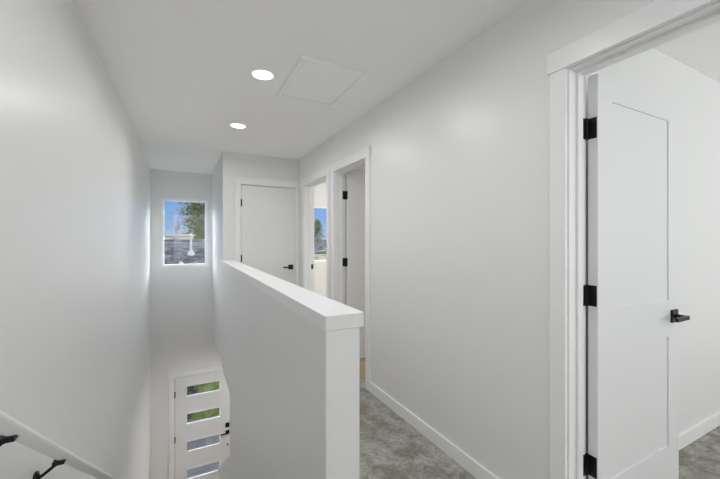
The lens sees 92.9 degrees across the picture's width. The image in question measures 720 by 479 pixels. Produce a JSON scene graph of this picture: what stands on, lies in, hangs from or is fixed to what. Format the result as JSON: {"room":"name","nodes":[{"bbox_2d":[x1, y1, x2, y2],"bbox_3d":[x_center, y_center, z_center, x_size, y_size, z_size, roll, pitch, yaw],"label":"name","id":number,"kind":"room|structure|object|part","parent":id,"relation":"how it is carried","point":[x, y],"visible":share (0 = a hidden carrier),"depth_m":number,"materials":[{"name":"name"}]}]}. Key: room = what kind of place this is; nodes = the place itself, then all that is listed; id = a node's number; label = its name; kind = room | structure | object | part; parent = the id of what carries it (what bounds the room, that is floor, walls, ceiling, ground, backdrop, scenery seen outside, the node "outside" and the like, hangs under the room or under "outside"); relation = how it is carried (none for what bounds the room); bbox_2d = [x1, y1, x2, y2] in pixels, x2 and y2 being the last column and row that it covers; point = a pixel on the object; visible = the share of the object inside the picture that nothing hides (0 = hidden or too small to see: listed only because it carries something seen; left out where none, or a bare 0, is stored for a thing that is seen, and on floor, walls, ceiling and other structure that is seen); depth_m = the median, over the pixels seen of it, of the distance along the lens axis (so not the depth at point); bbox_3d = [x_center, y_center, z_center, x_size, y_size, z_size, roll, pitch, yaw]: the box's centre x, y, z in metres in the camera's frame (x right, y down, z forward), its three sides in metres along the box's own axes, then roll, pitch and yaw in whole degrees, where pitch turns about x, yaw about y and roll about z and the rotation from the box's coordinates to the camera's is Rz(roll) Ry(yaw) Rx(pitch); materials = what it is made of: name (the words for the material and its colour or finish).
{"room":"upstairs hallway","nodes":[
{"label":"upstairs hallway","id":0,"kind":"room"},
{"bbox_2d":[0,0,150,478],"bbox_3d":[-1.362,1.679,1.491,0.120,5.625,9.300,0,0,-27],"label":"wall","id":1,"kind":"structure","parent":0,"point":[75,174],"depth_m":1.56,"materials":[{"name":"white paint"}]},
{"bbox_2d":[0,411,115,478],"bbox_3d":[-1.695,1.709,2.372,0.098,2.729,3.730,0,0,-27],"label":"handrail","id":2,"kind":"object","parent":1,"relation":"attached to","point":[11,430],"visible":1,"depth_m":1.06,"materials":[{"name":"white paint"}]},
{"bbox_3d":[-0.920,0.527,0.864,0.078,0.052,0.026,0,0,-27],"label":"arm","id":3,"kind":"part","parent":2,"relation":"part of","materials":[{"name":"black metal"}]},
{"bbox_3d":[-1.143,0.844,1.210,0.012,0.048,0.048,0,0,-27],"label":"wall plate","id":4,"kind":"part","parent":2,"relation":"part of","materials":[{"name":"black metal"}]},
{"bbox_3d":[-1.108,0.824,1.228,0.078,0.052,0.026,0,0,-27],"label":"arm","id":5,"kind":"part","parent":2,"relation":"part of","materials":[{"name":"black metal"}]},
{"bbox_2d":[151,170,325,478],"bbox_3d":[-0.895,1.605,6.883,5.665,5.475,0.150,0,0,-27],"label":"wall","id":6,"kind":"structure","parent":0,"point":[182,339],"depth_m":5.68,"materials":[{"name":"white paint"}]},
{"bbox_2d":[161,198,207,267],"bbox_3d":[-2.957,-0.115,5.787,0.702,1.137,0.073,0,0,-27],"label":"window","id":7,"kind":"structure","parent":6,"relation":"in","point":[162,199],"depth_m":5.75,"materials":[{"name":"white plastic"}]},
{"bbox_2d":[168,365,221,478],"bbox_3d":[-2.692,3.267,5.941,1.113,2.150,0.172,0,0,-27],"label":"door frame","id":8,"kind":"structure","parent":6,"relation":"in","point":[171,376],"depth_m":5.65,"materials":[{"name":"white paint"}]},
{"bbox_3d":[-3.109,3.312,5.643,0.078,2.060,0.018,0,0,-27],"label":"casing","id":9,"kind":"part","parent":8,"relation":"part of","materials":[{"name":"white paint"}]},
{"bbox_3d":[-2.658,2.237,5.875,1.113,0.090,0.022,0,0,-27],"label":"head casing","id":10,"kind":"part","parent":8,"relation":"part of","materials":[{"name":"white paint"}]},
{"bbox_2d":[174,370,229,478],"bbox_3d":[-2.664,3.317,5.879,0.928,2.050,0.107,0,0,-27],"label":"front door","id":11,"kind":"structure","parent":8,"relation":"attached to","point":[185,459],"depth_m":5.86,"materials":[{"name":"white paint"}]},
{"bbox_3d":[-2.683,3.949,5.875,0.552,0.194,0.007,0,0,-27],"label":"lite frame","id":12,"kind":"part","parent":11,"relation":"part of","materials":[{"name":"white paint"}]},
{"bbox_3d":[-2.683,3.481,5.875,0.552,0.194,0.007,0,0,-27],"label":"lite frame","id":13,"kind":"part","parent":11,"relation":"part of","materials":[{"name":"white paint"}]},
{"bbox_3d":[-2.683,3.013,5.875,0.552,0.194,0.007,0,0,-27],"label":"lite frame","id":14,"kind":"part","parent":11,"relation":"part of","materials":[{"name":"white paint"}]},
{"bbox_3d":[-2.683,2.548,5.875,0.552,0.196,0.007,0,0,-27],"label":"lite frame","id":15,"kind":"part","parent":11,"relation":"part of","materials":[{"name":"white paint"}]},
{"bbox_2d":[314,205,325,262],"bbox_3d":[-0.707,-0.115,6.950,0.730,1.137,0.073,0,0,-27],"label":"window","id":16,"kind":"structure","parent":6,"relation":"in","point":[315,261],"depth_m":6.87,"materials":[{"name":"white plastic"}]},
{"bbox_2d":[212,151,324,478],"bbox_3d":[-0.895,1.605,3.790,1.017,5.475,5.345,0,0,-27],"label":"wall","id":17,"kind":"structure","parent":0,"point":[273,357],"depth_m":2.27,"materials":[{"name":"white paint"}]},
{"bbox_2d":[218,456,229,470],"bbox_3d":[-1.603,2.727,4.186,0.146,0.893,1.230,0,0,-27],"label":"trim","id":18,"kind":"structure","parent":17,"relation":"attached to","point":[228,457],"depth_m":3.98,"materials":[{"name":"white paint"}]},
{"bbox_2d":[234,177,298,285],"bbox_3d":[-1.269,0.253,4.675,0.865,2.139,0.138,0,0,-27],"label":"door frame","id":19,"kind":"structure","parent":17,"relation":"in","point":[238,181],"depth_m":4.57,"materials":[{"name":"white paint"}]},
{"bbox_3d":[-1.588,0.296,4.449,0.070,2.051,0.018,0,0,-27],"label":"casing","id":20,"kind":"part","parent":19,"relation":"part of","materials":[{"name":"white paint"}]},
{"bbox_3d":[-1.243,-0.773,4.624,0.865,0.088,0.023,0,0,-27],"label":"head casing","id":21,"kind":"part","parent":19,"relation":"part of","materials":[{"name":"white paint"}]},
{"bbox_3d":[-0.882,0.296,4.814,0.049,2.051,0.018,0,0,-27],"label":"casing","id":22,"kind":"part","parent":19,"relation":"part of","materials":[{"name":"white paint"}]},
{"bbox_2d":[241,185,294,283],"bbox_3d":[-1.233,0.300,4.630,0.726,2.044,0.097,0,0,-27],"label":"closet door","id":23,"kind":"structure","parent":17,"relation":"in","point":[267,213],"depth_m":4.65,"materials":[{"name":"white paint"}]},
{"bbox_3d":[-1.244,-0.151,4.659,0.492,0.926,0.025,0,0,-27],"label":"panel","id":24,"kind":"part","parent":23,"relation":"part of","materials":[{"name":"white paint"}]},
{"bbox_3d":[-1.244,0.782,4.659,0.492,0.565,0.025,0,0,-27],"label":"panel","id":25,"kind":"part","parent":23,"relation":"part of","materials":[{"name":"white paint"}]},
{"bbox_2d":[221,260,363,331],"bbox_3d":[-0.878,0.287,2.799,0.149,0.054,3.601,0,0,-27],"label":"trim","id":26,"kind":"structure","parent":17,"relation":"on","point":[328,314],"depth_m":1.49,"materials":[{"name":"white paint"}]},
{"bbox_2d":[325,327,358,478],"bbox_3d":[-0.062,0.818,1.205,0.128,1.008,0.012,0,0,-27],"label":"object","id":27,"kind":"structure","parent":17,"relation":"attached to","point":[341,346],"depth_m":1.20,"materials":[{"name":"white paint"}]},
{"bbox_2d":[346,166,364,174],"bbox_3d":[1.405,0.095,4.656,3.625,2.455,0.080,0,0,-27],"label":"wall","id":28,"kind":"structure","parent":0,"point":[360,171],"depth_m":3.88,"materials":[{"name":"white paint"}]},
{"bbox_2d":[72,0,719,183],"bbox_3d":[1.140,-1.208,2.841,5.765,0.150,9.200,0,0,-27],"label":"ceiling","id":29,"kind":"structure","parent":0,"point":[178,71],"depth_m":2.12,"materials":[{"name":"white paint"}]},
{"bbox_2d":[230,123,246,128],"bbox_3d":[-1.209,-1.130,3.396,0.160,0.006,0.160,0,0,-27],"label":"recessed light","id":30,"kind":"object","parent":29,"relation":"in","point":[234,125],"visible":1,"depth_m":3.38,"materials":[{"name":"white paint"}]},
{"bbox_2d":[231,124,244,127],"bbox_3d":[-1.209,-1.130,3.396,0.138,0.001,0.138,0,0,-27],"label":"diffuser","id":31,"kind":"object","parent":30,"relation":"attached to","point":[233,125],"depth_m":3.40,"materials":[{"name":"white plastic"}]},
{"bbox_2d":[251,69,274,79],"bbox_3d":[-0.666,-1.130,2.346,0.160,0.006,0.160,0,0,-27],"label":"recessed light","id":32,"kind":"object","parent":29,"relation":"in","point":[261,74],"visible":1,"depth_m":2.34,"materials":[{"name":"white paint"}]},
{"bbox_2d":[277,56,368,106],"bbox_3d":[-0.294,-1.126,2.494,0.470,0.012,0.630,0,0,-27],"label":"attic hatch","id":33,"kind":"object","parent":29,"relation":"attached to","point":[311,80],"visible":1,"depth_m":2.44,"materials":[{"name":"white paint"}]},
{"bbox_2d":[299,0,655,478],"bbox_3d":[0.461,0.095,2.406,0.120,2.455,9.050,0,0,-27],"label":"wall","id":34,"kind":"structure","parent":0,"point":[460,154],"depth_m":1.92,"materials":[{"name":"white paint"}]},
{"bbox_2d":[301,166,330,297],"bbox_3d":[-0.503,0.253,4.260,0.157,2.139,0.982,0,0,-27],"label":"door frame","id":35,"kind":"structure","parent":34,"relation":"in","point":[308,183],"depth_m":4.60,"materials":[{"name":"white paint"}]},
{"bbox_3d":[-0.765,0.296,4.627,0.018,2.051,0.070,0,0,-27],"label":"casing","id":36,"kind":"part","parent":35,"relation":"part of","materials":[{"name":"white paint"}]},
{"bbox_3d":[-0.644,0.296,4.689,0.014,2.051,0.070,0,0,-27],"label":"casing","id":37,"kind":"part","parent":35,"relation":"part of","materials":[{"name":"white paint"}]},
{"bbox_3d":[-0.562,-0.773,4.229,0.023,0.088,0.982,0,0,-27],"label":"head casing","id":38,"kind":"part","parent":35,"relation":"part of","materials":[{"name":"white paint"}]},
{"bbox_3d":[-0.355,0.296,3.834,0.018,2.051,0.070,0,0,-27],"label":"casing","id":39,"kind":"part","parent":35,"relation":"part of","materials":[{"name":"white paint"}]},
{"bbox_2d":[330,146,370,390],"bbox_3d":[-0.055,0.253,3.394,0.157,2.139,0.882,0,0,-27],"label":"door frame","id":40,"kind":"structure","parent":34,"relation":"in","point":[338,170],"depth_m":3.68,"materials":[{"name":"white paint"}]},
{"bbox_3d":[-0.294,0.296,3.716,0.018,2.051,0.070,0,0,-27],"label":"casing","id":41,"kind":"part","parent":40,"relation":"part of","materials":[{"name":"white paint"}]},
{"bbox_3d":[-0.173,0.296,3.779,0.014,2.051,0.070,0,0,-27],"label":"casing","id":42,"kind":"part","parent":40,"relation":"part of","materials":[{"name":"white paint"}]},
{"bbox_3d":[-0.115,-0.773,3.363,0.023,0.088,0.882,0,0,-27],"label":"head casing","id":43,"kind":"part","parent":40,"relation":"part of","materials":[{"name":"white paint"}]},
{"bbox_2d":[343,174,364,358],"bbox_3d":[0.150,0.296,3.872,0.750,2.027,0.164,0,0,-27],"label":"bathroom door","id":44,"kind":"structure","parent":40,"relation":"attached to","point":[354,195],"depth_m":3.75,"materials":[{"name":"white paint"}]},
{"bbox_3d":[0.170,-0.151,3.882,0.474,0.926,0.028,0,0,-27],"label":"panel","id":45,"kind":"part","parent":44,"relation":"part of","materials":[{"name":"white paint"}]},
{"bbox_3d":[0.170,0.782,3.882,0.474,0.565,0.028,0,0,-27],"label":"panel","id":46,"kind":"part","parent":44,"relation":"part of","materials":[{"name":"white paint"}]},
{"bbox_3d":[0.070,0.296,3.013,0.018,2.051,0.070,0,0,-27],"label":"casing","id":47,"kind":"part","parent":40,"relation":"part of","materials":[{"name":"white paint"}]},
{"bbox_2d":[369,381,498,478],"bbox_3d":[0.467,1.278,2.249,0.014,0.088,1.651,0,0,-27],"label":"baseboard","id":48,"kind":"structure","parent":34,"relation":"attached to","point":[468,463],"depth_m":2.20,"materials":[{"name":"white paint"}]},
{"bbox_2d":[547,0,719,478],"bbox_3d":[1.112,0.253,1.137,0.157,2.139,0.938,0,0,-27],"label":"door frame","id":49,"kind":"structure","parent":34,"relation":"in","point":[659,22],"depth_m":1.46,"materials":[{"name":"white paint"}]},
{"bbox_3d":[0.860,0.296,1.484,0.018,2.051,0.070,0,0,-27],"label":"casing","id":50,"kind":"part","parent":49,"relation":"part of","materials":[{"name":"white paint"}]},
{"bbox_3d":[0.981,0.296,1.547,0.014,2.051,0.070,0,0,-27],"label":"casing","id":51,"kind":"part","parent":49,"relation":"part of","materials":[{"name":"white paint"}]},
{"bbox_3d":[1.053,-0.773,1.106,0.023,0.088,0.938,0,0,-27],"label":"head casing","id":52,"kind":"part","parent":49,"relation":"part of","materials":[{"name":"white paint"}]},
{"bbox_2d":[583,73,689,478],"bbox_3d":[1.328,0.296,1.652,0.804,2.027,0.164,0,0,-27],"label":"bedroom door","id":53,"kind":"structure","parent":49,"relation":"attached to","point":[631,293],"depth_m":1.61,"materials":[{"name":"white paint"}]},
{"bbox_3d":[0.977,0.987,1.496,0.036,0.090,0.004,0,0,-27],"label":"jamb plate","id":54,"kind":"part","parent":53,"relation":"part of","materials":[{"name":"black metal"}]},
{"bbox_3d":[0.977,0.244,1.496,0.036,0.090,0.004,0,0,-27],"label":"jamb plate","id":55,"kind":"part","parent":53,"relation":"part of","materials":[{"name":"black metal"}]},
{"bbox_3d":[0.977,-0.486,1.496,0.036,0.090,0.004,0,0,-27],"label":"jamb plate","id":56,"kind":"part","parent":53,"relation":"part of","materials":[{"name":"black metal"}]},
{"bbox_3d":[1.012,0.987,1.490,0.004,0.090,0.036,0,0,-27],"label":"hinge plate","id":57,"kind":"part","parent":53,"relation":"part of","materials":[{"name":"black metal"}]},
{"bbox_3d":[1.012,0.244,1.490,0.004,0.090,0.036,0,0,-27],"label":"hinge plate","id":58,"kind":"part","parent":53,"relation":"part of","materials":[{"name":"black metal"}]},
{"bbox_3d":[1.012,-0.486,1.490,0.004,0.090,0.036,0,0,-27],"label":"hinge plate","id":59,"kind":"part","parent":53,"relation":"part of","materials":[{"name":"black metal"}]},
{"bbox_3d":[1.349,-0.151,1.663,0.528,0.926,0.028,0,0,-27],"label":"panel","id":60,"kind":"part","parent":53,"relation":"part of","materials":[{"name":"white paint"}]},
{"bbox_3d":[1.349,0.782,1.663,0.528,0.565,0.028,0,0,-27],"label":"panel","id":61,"kind":"part","parent":53,"relation":"part of","materials":[{"name":"white paint"}]},
{"bbox_3d":[1.608,0.397,1.735,0.129,0.022,0.054,0,0,-27],"label":"lever","id":62,"kind":"part","parent":53,"relation":"part of","materials":[{"name":"black metal"}]},
{"bbox_2d":[359,358,719,478],"bbox_3d":[1.218,1.470,2.797,5.665,0.304,9.050,0,0,-27],"label":"floor","id":63,"kind":"structure","parent":0,"point":[390,447],"depth_m":2.13,"materials":[{"name":"carpet"}]},
{"bbox_2d":[586,48,719,478],"bbox_3d":[2.526,0.095,2.489,3.625,2.455,0.100,0,0,-27],"label":"wall","id":64,"kind":"structure","parent":0,"point":[652,71],"depth_m":2.28,"materials":[{"name":"white paint"}]},
{"bbox_2d":[679,411,719,449],"bbox_3d":[2.597,1.278,2.461,3.525,0.088,0.014,0,0,-27],"label":"baseboard","id":65,"kind":"structure","parent":64,"relation":"attached to","point":[690,435],"depth_m":2.28,"materials":[{"name":"white paint"}]},
{"label":"outside","id":66,"kind":"structure","parent":0,"visible":0},
{"bbox_2d":[187,252,325,421],"bbox_3d":[-16.310,4.492,64.181,90.000,0.100,111.000,0,0,-27],"label":"lawn","id":67,"kind":"structure","parent":66,"point":[212,385],"depth_m":8.90,"materials":[{"name":"green plant"}]},
{"bbox_2d":[164,206,192,233],"bbox_3d":[-16.347,0.678,30.149,3.319,7.527,2.980,0,0,15],"label":"bare tree","id":68,"kind":"object","parent":67,"relation":"on","point":[176,228],"visible":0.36,"depth_m":30.16,"materials":[{"name":"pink plant"}]},
{"bbox_2d":[164,234,194,238],"bbox_3d":[-16.877,2.012,26.228,7.520,4.860,1.900,0,0,-27],"label":"building","id":69,"kind":"structure","parent":67,"relation":"on","point":[166,236],"depth_m":26.59,"materials":[{"name":"grey"}]},
{"bbox_2d":[164,239,204,263],"bbox_3d":[-12.735,2.207,18.744,12.600,4.470,14.200,0,0,-27],"label":"house","id":70,"kind":"structure","parent":67,"relation":"on","point":[173,248],"depth_m":19.33,"materials":[{"name":"grey"}]},
{"bbox_2d":[178,254,183,263],"bbox_3d":[-8.993,1.012,17.190,0.340,0.560,0.340,0,0,-27],"label":"roof vent","id":71,"kind":"object","parent":70,"relation":"on","point":[180,255],"visible":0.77,"depth_m":17.13,"materials":[{"name":"grey"}]},
{"bbox_2d":[187,233,194,255],"bbox_3d":[-9.301,0.267,18.832,0.400,1.230,0.400,0,0,-27],"label":"vent pipe","id":72,"kind":"object","parent":70,"relation":"on","point":[190,253],"visible":0.98,"depth_m":18.77,"materials":[{"name":"grey metal"}]},
{"bbox_2d":[176,202,204,238],"bbox_3d":[-15.988,-2.370,34.011,4.838,13.623,4.911,0,0,13],"label":"pine tree","id":73,"kind":"object","parent":67,"relation":"on","point":[199,211],"visible":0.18,"depth_m":33.33,"materials":[{"name":"green plant"}]},
{"bbox_2d":[187,385,199,418],"bbox_3d":[-4.709,3.838,8.688,1.250,1.747,1.303,0,0,-27],"label":"shrub","id":74,"kind":"object","parent":67,"relation":"on","point":[190,389],"visible":0.03,"depth_m":8.61,"materials":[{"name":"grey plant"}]},
{"bbox_2d":[314,240,325,259],"bbox_3d":[-2.538,2.217,25.258,3.200,4.450,2.400,0,0,-27],"label":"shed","id":75,"kind":"object","parent":67,"relation":"on","point":[319,245],"visible":0.17,"depth_m":24.08,"materials":[{"name":"grey"}]},
{"bbox_2d":[314,219,325,252],"bbox_3d":[-3.443,1.329,28.610,3.902,6.226,3.644,0,0,-27],"label":"conifer tree","id":76,"kind":"object","parent":67,"relation":"on","point":[317,224],"visible":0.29,"depth_m":28.45,"materials":[{"name":"green plant"}]},
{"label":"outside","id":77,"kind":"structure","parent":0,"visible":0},
{"bbox_2d":[187,434,219,476],"bbox_3d":[0.858,4.492,9.225,30.000,0.100,2.400,0,0,-27],"label":"ground walk","id":78,"kind":"structure","parent":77,"point":[216,438],"depth_m":7.30,"materials":[{"name":"concrete"}]}
]}

